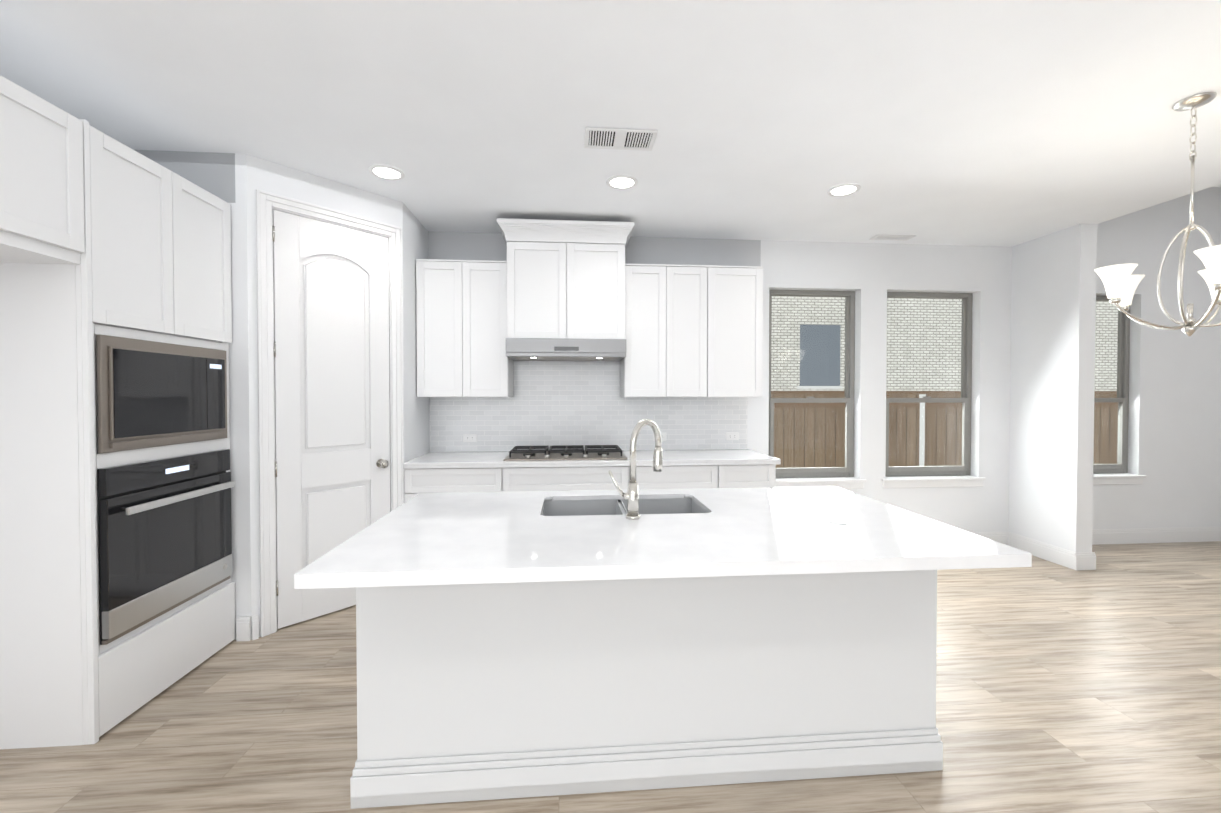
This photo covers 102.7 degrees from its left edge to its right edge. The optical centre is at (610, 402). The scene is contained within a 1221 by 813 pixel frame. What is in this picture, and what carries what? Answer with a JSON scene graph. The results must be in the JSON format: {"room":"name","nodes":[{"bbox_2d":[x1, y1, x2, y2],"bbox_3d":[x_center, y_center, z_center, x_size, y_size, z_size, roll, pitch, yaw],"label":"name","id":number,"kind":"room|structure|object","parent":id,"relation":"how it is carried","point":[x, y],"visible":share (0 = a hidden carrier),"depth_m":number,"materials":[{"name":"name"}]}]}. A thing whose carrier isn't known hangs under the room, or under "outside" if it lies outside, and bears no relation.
{"room":"kitchen","nodes":[
{"label":"kitchen","id":0,"kind":"room"},
{"bbox_2d":[0,75,87,266],"bbox_3d":[-2.336,-0.815,1.443,0.638,0.564,0.880,0,1,-5],"label":"upper cabinet","id":1,"kind":"object","parent":0,"relation":"attached to","point":[42,224],"depth_m":1.76,"materials":[{"name":"white paint"}]},
{"bbox_2d":[135,150,428,639],"bbox_3d":[-2.131,-0.032,3.372,1.356,2.740,1.250,0,1,-5],"label":"wall","id":2,"kind":"structure","parent":0,"point":[235,181],"depth_m":2.77,"materials":[{"name":"grey paint"}]},
{"bbox_2d":[256,189,403,636],"bbox_3d":[-1.775,0.065,3.139,0.131,2.553,0.846,1,1,40],"label":"door frame","id":3,"kind":"structure","parent":2,"relation":"attached to","point":[267,203],"depth_m":2.83,"materials":[{"name":"white paint"}]},
{"bbox_2d":[272,210,389,628],"bbox_3d":[-1.744,0.103,3.117,0.518,2.458,0.509,0,1,-5],"label":"pantry door","id":4,"kind":"structure","parent":2,"relation":"in","point":[331,376],"depth_m":3.06,"materials":[{"name":"white paint"}]},
{"bbox_2d":[0,541,1220,812],"bbox_3d":[2.050,1.413,0.428,9.520,0.060,8.130,0,1,-5],"label":"floor","id":5,"kind":"structure","parent":0,"point":[1066,689],"depth_m":2.04,"materials":[{"name":"brown wood"}]},
{"bbox_2d":[0,119,234,748],"bbox_3d":[-2.396,0.122,2.307,0.654,2.464,0.824,0,1,-5],"label":"tall cabinet","id":6,"kind":"object","parent":5,"relation":"on","point":[117,595],"depth_m":2.03,"materials":[{"name":"white paint"}]},
{"bbox_2d":[96,334,226,452],"bbox_3d":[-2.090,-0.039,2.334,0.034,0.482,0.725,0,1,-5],"label":"microwave","id":7,"kind":"object","parent":6,"relation":"in","point":[153,394],"depth_m":2.23,"materials":[{"name":"black metal"}]},
{"bbox_2d":[98,449,234,644],"bbox_3d":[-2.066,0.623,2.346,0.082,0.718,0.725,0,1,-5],"label":"oven","id":8,"kind":"object","parent":6,"relation":"in","point":[165,529],"depth_m":2.23,"materials":[{"name":"black glass"}]},
{"bbox_2d":[403,465,502,502],"bbox_3d":[-1.137,0.895,3.774,0.678,0.875,0.630,0,1,-5],"label":"base cabinet","id":9,"kind":"object","parent":5,"relation":"on","point":[418,479],"depth_m":3.46,"materials":[{"name":"white paint"}]},
{"bbox_2d":[503,465,638,490],"bbox_3d":[-0.345,0.894,3.838,1.034,0.875,0.630,0,1,-5],"label":"base cabinet","id":10,"kind":"object","parent":5,"relation":"on","point":[515,477],"depth_m":3.52,"materials":[{"name":"white paint"}]},
{"bbox_2d":[403,449,780,464],"bbox_3d":[-0.119,0.436,3.836,2.718,0.040,0.655,0,1,-5],"label":"countertop","id":11,"kind":"structure","parent":10,"relation":"on","point":[643,456],"depth_m":3.65,"materials":[{"name":"white stone"}]},
{"bbox_2d":[503,445,626,460],"bbox_3d":[-0.344,0.388,3.811,0.900,0.057,0.530,0,1,-5],"label":"cooktop","id":12,"kind":"object","parent":11,"relation":"in","point":[513,452],"depth_m":3.73,"materials":[{"name":"black metal"}]},
{"bbox_2d":[294,502,1031,808],"bbox_3d":[0.164,0.912,1.920,2.112,0.895,1.080,0,1,-5],"label":"kitchen island","id":13,"kind":"object","parent":5,"relation":"on","point":[534,643],"depth_m":1.72,"materials":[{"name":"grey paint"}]},
{"bbox_2d":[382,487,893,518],"bbox_3d":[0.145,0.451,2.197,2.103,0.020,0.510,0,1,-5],"label":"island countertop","id":14,"kind":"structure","parent":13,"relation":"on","point":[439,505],"depth_m":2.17,"materials":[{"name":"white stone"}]},
{"bbox_2d":[542,495,709,514],"bbox_3d":[0.055,0.571,2.127,0.711,0.242,0.396,0,1,-5],"label":"sink","id":15,"kind":"object","parent":14,"relation":"in","point":[555,504],"depth_m":2.31,"materials":[{"name":"grey metal"}]},
{"bbox_2d":[294,507,1031,574],"bbox_3d":[0.188,0.459,1.659,2.103,0.020,0.570,0,1,-5],"label":"island countertop","id":16,"kind":"structure","parent":13,"relation":"on","point":[667,538],"depth_m":1.58,"materials":[{"name":"white stone"}]},
{"bbox_2d":[606,447,662,518],"bbox_3d":[0.103,0.314,1.944,0.235,0.260,0.181,0,1,-5],"label":"faucet","id":17,"kind":"object","parent":16,"relation":"on","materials":[{"name":"silver metal"}]},
{"bbox_2d":[639,461,730,488],"bbox_3d":[0.471,0.893,3.903,0.727,0.875,0.630,0,1,-5],"label":"base cabinet","id":18,"kind":"object","parent":5,"relation":"on","point":[716,474],"depth_m":3.59,"materials":[{"name":"white paint"}]},
{"bbox_2d":[731,461,778,487],"bbox_3d":[0.963,0.892,3.942,0.509,0.875,0.630,0,1,-5],"label":"base cabinet","id":19,"kind":"object","parent":5,"relation":"on","point":[744,474],"depth_m":3.63,"materials":[{"name":"white paint"}]},
{"bbox_2d":[0,0,1220,246],"bbox_3d":[0.707,-1.700,0.274,6.825,0.690,8.130,0,1,-5],"label":"ceiling","id":20,"kind":"structure","parent":0,"point":[976,122],"depth_m":2.24,"materials":[{"name":"white paint"}]},
{"bbox_2d":[368,165,404,179],"bbox_3d":[-1.356,-1.390,2.957,0.200,0.009,0.200,0,1,-5],"label":"recessed light","id":21,"kind":"object","parent":20,"relation":"in","point":[386,172],"visible":1,"depth_m":2.95,"materials":[{"name":"white paint"}]},
{"bbox_2d":[584,127,657,150],"bbox_3d":[0.050,-1.385,2.568,0.370,0.008,0.200,0,1,-5],"label":"ceiling vent","id":22,"kind":"object","parent":20,"relation":"in","point":[619,138],"visible":1,"depth_m":2.56,"materials":[{"name":"white metal"}]},
{"bbox_2d":[606,175,637,188],"bbox_3d":[0.073,-1.392,3.092,0.200,0.009,0.200,0,1,-5],"label":"recessed light","id":23,"kind":"object","parent":20,"relation":"in","point":[621,182],"visible":1,"depth_m":3.08,"materials":[{"name":"white paint"}]},
{"bbox_2d":[827,183,860,196],"bbox_3d":[1.533,-1.394,3.209,0.200,0.009,0.200,0,1,-5],"label":"recessed light","id":24,"kind":"object","parent":20,"relation":"in","point":[846,189],"visible":1,"depth_m":3.19,"materials":[{"name":"white paint"}]},
{"bbox_2d":[869,234,915,240],"bbox_3d":[2.409,-1.409,4.172,0.340,0.008,0.120,0,1,-5],"label":"ceiling vent","id":25,"kind":"object","parent":20,"relation":"in","point":[894,237],"visible":1,"depth_m":4.16,"materials":[{"name":"white metal"}]},
{"bbox_2d":[1094,92,1220,335],"bbox_3d":[2.676,-0.845,2.269,0.678,1.079,0.658,0,1,-5],"label":"chandelier","id":26,"kind":"object","parent":20,"relation":"hanging from","point":[1120,282],"visible":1,"depth_m":2.25,"materials":[{"name":"silver metal"}]},
{"bbox_2d":[428,187,1220,532],"bbox_3d":[1.732,-0.352,4.379,9.520,3.350,0.151,0,1,-5],"label":"wall","id":27,"kind":"structure","parent":0,"point":[1174,437],"depth_m":4.46,"materials":[{"name":"grey paint"}]},
{"bbox_2d":[416,259,512,396],"bbox_3d":[-1.144,-0.564,3.893,0.686,1.045,0.350,0,1,-5],"label":"upper cabinet","id":28,"kind":"object","parent":27,"relation":"attached to","point":[461,316],"visible":0.94,"depth_m":3.72,"materials":[{"name":"white paint"}]},
{"bbox_2d":[463,434,476,441],"bbox_3d":[-1.172,0.298,4.066,0.114,0.070,0.008,0,1,-5],"label":"electrical outlet","id":29,"kind":"object","parent":27,"relation":"attached to","point":[469,437],"visible":1,"depth_m":4.06,"materials":[{"name":"white plastic"}]},
{"bbox_2d":[497,218,633,360],"bbox_3d":[-0.347,-0.850,3.876,1.020,1.019,0.502,0,1,-5],"label":"range hood","id":30,"kind":"object","parent":27,"relation":"attached to","point":[565,290],"visible":1,"depth_m":3.69,"materials":[{"name":"white paint"}]},
{"bbox_2d":[653,433,665,440],"bbox_3d":[0.423,0.296,4.194,0.114,0.070,0.008,0,1,-5],"label":"electrical outlet","id":31,"kind":"object","parent":27,"relation":"attached to","point":[663,436],"visible":0.48,"depth_m":4.19,"materials":[{"name":"white plastic"}]},
{"bbox_2d":[620,263,707,396],"bbox_3d":[0.425,-0.566,4.018,0.662,1.045,0.350,0,1,-5],"label":"upper cabinet","id":32,"kind":"object","parent":27,"relation":"attached to","point":[666,326],"visible":0.94,"depth_m":3.85,"materials":[{"name":"white paint"}]},
{"bbox_2d":[726,432,738,439],"bbox_3d":[1.061,0.295,4.245,0.114,0.070,0.008,0,1,-5],"label":"electrical outlet","id":33,"kind":"object","parent":27,"relation":"attached to","point":[732,435],"visible":1,"depth_m":4.24,"materials":[{"name":"white plastic"}]},
{"bbox_2d":[707,265,762,396],"bbox_3d":[0.982,-0.567,4.063,0.455,1.045,0.350,0,1,-5],"label":"upper cabinet","id":34,"kind":"object","parent":27,"relation":"attached to","point":[734,331],"visible":0.92,"depth_m":3.90,"materials":[{"name":"white paint"}]},
{"bbox_2d":[769,290,865,488],"bbox_3d":[1.803,-0.119,4.370,0.930,1.775,0.177,0,1,-5],"label":"window","id":35,"kind":"structure","parent":27,"relation":"in","point":[842,477],"depth_m":4.41,"materials":[{"name":"grey plastic"}]},
{"bbox_2d":[881,292,985,487],"bbox_3d":[2.908,-0.121,4.458,0.983,1.775,0.177,0,1,-5],"label":"window","id":36,"kind":"structure","parent":27,"relation":"in","point":[930,476],"depth_m":4.50,"materials":[{"name":"grey plastic"}]},
{"bbox_2d":[973,532,1007,544],"bbox_3d":[2.433,1.256,4.375,2.455,0.135,0.018,0,1,-5],"label":"baseboard","id":37,"kind":"structure","parent":27,"relation":"attached to","point":[1001,537],"depth_m":4.46,"materials":[{"name":"white paint"}]},
{"bbox_2d":[1093,296,1145,484],"bbox_3d":[4.542,-0.123,4.589,0.905,1.775,0.177,0,1,-5],"label":"window","id":38,"kind":"structure","parent":27,"relation":"in","point":[1120,475],"depth_m":4.64,"materials":[{"name":"grey plastic"}]},
{"bbox_2d":[1092,527,1220,544],"bbox_3d":[5.055,1.253,4.585,2.525,0.135,0.018,0,1,-5],"label":"baseboard","id":39,"kind":"structure","parent":27,"relation":"attached to","point":[1186,534],"depth_m":4.58,"materials":[{"name":"white paint"}]},
{"bbox_2d":[1009,224,1096,552],"bbox_3d":[3.750,-0.044,4.169,0.140,2.740,0.600,0,1,-5],"label":"wall","id":40,"kind":"structure","parent":0,"point":[1053,309],"depth_m":4.05,"materials":[{"name":"grey paint"}]},
{"bbox_2d":[1008,532,1087,569],"bbox_3d":[3.686,1.259,4.159,0.043,0.135,0.588,0,1,-5],"label":"baseboard","id":41,"kind":"structure","parent":40,"relation":"attached to","point":[1066,558],"depth_m":4.08,"materials":[{"name":"white paint"}]},
{"bbox_2d":[1084,552,1095,569],"bbox_3d":[3.819,1.259,4.170,0.043,0.135,0.588,0,1,-5],"label":"baseboard","id":42,"kind":"structure","parent":40,"relation":"attached to","point":[1090,563],"depth_m":3.88,"materials":[{"name":"white paint"}]},
{"label":"outside","id":43,"kind":"structure","parent":0,"visible":0},
{"bbox_3d":[4.561,1.897,6.786,22.000,0.020,4.110,0,1,-5],"label":"ground","id":44,"kind":"structure","parent":43,"visible":0},
{"bbox_2d":[771,296,1117,390],"bbox_3d":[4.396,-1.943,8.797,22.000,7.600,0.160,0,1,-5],"label":"brick house","id":45,"kind":"structure","parent":44,"relation":"on","point":[946,317],"depth_m":8.86,"materials":[{"name":"brick"}]},
{"bbox_2d":[771,391,1117,467],"bbox_3d":[3.591,0.871,6.364,14.000,2.045,0.406,0,1,-5],"label":"fence","id":46,"kind":"object","parent":44,"relation":"on","point":[899,419],"depth_m":6.45,"materials":[{"name":"brown wood"}]}
]}

